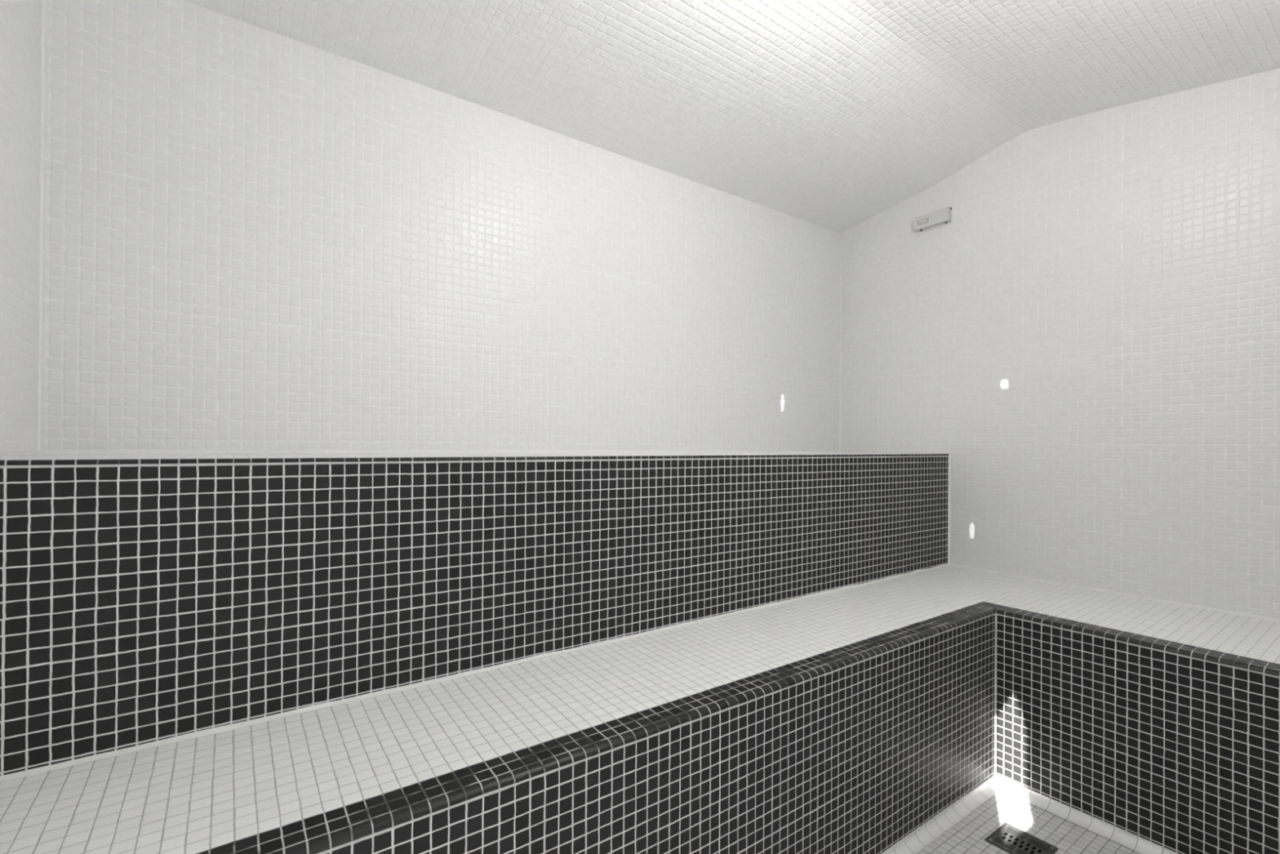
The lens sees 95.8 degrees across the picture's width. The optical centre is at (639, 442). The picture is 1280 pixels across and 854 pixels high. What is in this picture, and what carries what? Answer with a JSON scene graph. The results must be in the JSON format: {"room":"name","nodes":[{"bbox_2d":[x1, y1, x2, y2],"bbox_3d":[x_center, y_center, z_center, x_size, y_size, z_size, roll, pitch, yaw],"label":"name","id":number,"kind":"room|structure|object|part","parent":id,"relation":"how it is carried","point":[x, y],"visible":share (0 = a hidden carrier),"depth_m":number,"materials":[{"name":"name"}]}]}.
{"room":"spa","nodes":[
{"label":"spa","id":0,"kind":"room"},
{"bbox_2d":[0,0,41,456],"bbox_3d":[-0.773,-0.133,0.459,0.060,2.342,2.004,1,0,-35],"label":"wall","id":1,"kind":"structure","parent":0,"point":[20,20],"depth_m":1.12,"materials":[{"name":"white tile"}]},
{"bbox_2d":[40,0,839,449],"bbox_3d":[-0.169,-0.124,2.081,2.923,2.342,0.060,1,0,-35],"label":"wall","id":2,"kind":"structure","parent":0,"point":[255,237],"depth_m":1.63,"materials":[{"name":"white tile"}]},
{"bbox_2d":[37,0,45,450],"bbox_3d":[-1.291,-0.521,1.245,0.010,1.089,0.006,0,0,-11],"label":"trim","id":3,"kind":"structure","parent":2,"relation":"attached to","point":[43,2],"depth_m":1.25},
{"bbox_2d":[36,448,841,453],"bbox_3d":[-0.150,0.030,2.053,2.803,0.016,0.017,1,0,-35],"label":"trim","id":4,"kind":"structure","parent":2,"relation":"attached to","point":[40,451],"depth_m":1.58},
{"bbox_2d":[839,232,842,450],"bbox_3d":[0.994,-0.500,2.867,0.011,1.089,0.011,1,0,-35],"label":"trim","id":5,"kind":"structure","parent":2,"relation":"attached to","point":[841,233],"depth_m":2.87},
{"bbox_2d":[183,0,1279,232],"bbox_3d":[0.390,-1.140,1.308,2.923,0.254,1.964,1,0,-35],"label":"ceiling","id":6,"kind":"structure","parent":0,"point":[833,115],"depth_m":1.73,"materials":[{"name":"white tile"}]},
{"bbox_2d":[915,789,1141,853],"bbox_3d":[0.386,1.079,1.285,2.923,0.060,2.004,1,0,-35],"label":"floor","id":7,"kind":"structure","parent":0,"point":[967,836],"depth_m":1.57,"materials":[{"name":"white tile"}]},
{"bbox_2d":[0,563,1279,853],"bbox_3d":[0.543,0.772,1.071,2.806,0.554,1.355,1,0,-35],"label":"bench","id":8,"kind":"object","parent":7,"relation":"on","point":[843,720],"visible":1,"depth_m":1.29,"materials":[{"name":"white tile"}]},
{"bbox_2d":[0,452,949,775],"bbox_3d":[0.001,0.282,1.837,2.803,0.496,0.535,1,0,-35],"label":"bench","id":9,"kind":"object","parent":8,"relation":"on","point":[144,598],"visible":1,"depth_m":1.13,"materials":[{"name":"black tile"}]},
{"bbox_3d":[0.153,0.040,1.625,2.803,0.010,0.012,1,0,-35],"label":"edge trim","id":10,"kind":"part","parent":9,"relation":"part of","materials":[{"name":"grey tile"}]},
{"bbox_3d":[0.184,0.518,1.189,2.356,0.015,0.064,1,0,-35],"label":"edge trim","id":11,"kind":"part","parent":8,"relation":"part of","materials":[{"name":"grey tile"}]},
{"bbox_3d":[0.166,0.785,1.156,2.291,0.523,0.030,1,0,-35],"label":"panel","id":12,"kind":"part","parent":8,"relation":"part of","materials":[{"name":"grey tile"}]},
{"bbox_2d":[880,773,1001,853],"bbox_3d":[0.182,1.036,1.130,2.291,0.024,0.036,1,0,-35],"label":"baseboard","id":13,"kind":"structure","parent":8,"relation":"attached to","point":[920,837],"depth_m":1.60,"materials":[{"name":"white tile"}]},
{"bbox_2d":[995,773,1178,853],"bbox_3d":[1.367,1.045,1.408,0.042,0.024,0.950,1,0,-35],"label":"baseboard","id":14,"kind":"structure","parent":8,"relation":"attached to","point":[1131,841],"depth_m":1.61,"materials":[{"name":"white tile"}]},
{"bbox_3d":[1.505,0.531,1.751,0.447,0.041,1.350,1,0,-35],"label":"seat","id":15,"kind":"part","parent":8,"relation":"part of","materials":[{"name":"white tile"}]},
{"bbox_3d":[1.393,0.527,1.465,0.064,0.015,1.014,1,0,-35],"label":"edge trim","id":16,"kind":"part","parent":8,"relation":"part of","materials":[{"name":"grey tile"}]},
{"bbox_3d":[1.387,0.794,1.440,0.030,0.523,0.980,1,0,-35],"label":"panel","id":17,"kind":"part","parent":8,"relation":"part of","materials":[{"name":"grey tile"}]},
{"bbox_2d":[984,822,1057,853],"bbox_3d":[0.999,1.051,1.516,0.120,0.006,0.127,1,0,-35],"label":"floor drain","id":18,"kind":"object","parent":7,"relation":"on","point":[1008,837],"visible":1,"depth_m":1.52,"materials":[{"name":"metal"}]},
{"bbox_2d":[840,68,1279,618],"bbox_3d":[1.562,-0.112,2.117,0.060,2.342,2.004,1,0,-35],"label":"wall","id":19,"kind":"structure","parent":0,"point":[1090,340],"depth_m":2.02,"materials":[{"name":"white tile"}]},
{"bbox_2d":[914,207,952,231],"bbox_3d":[1.255,-0.956,2.479,0.032,0.062,0.153,1,0,-35],"label":"junction box","id":20,"kind":"object","parent":19,"relation":"attached to","point":[944,215],"visible":1,"depth_m":2.46,"materials":[{"name":"plastic"}]},
{"bbox_3d":[1.222,-0.957,2.499,0.001,0.020,0.047,1,0,-35],"label":"label plate","id":21,"kind":"part","parent":20,"relation":"part of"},
{"bbox_2d":[947,455,951,564],"bbox_3d":[1.298,0.281,2.432,0.011,0.460,0.011,0,0,10],"label":"trim","id":22,"kind":"structure","parent":19,"relation":"attached to","point":[949,456],"depth_m":2.43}
]}

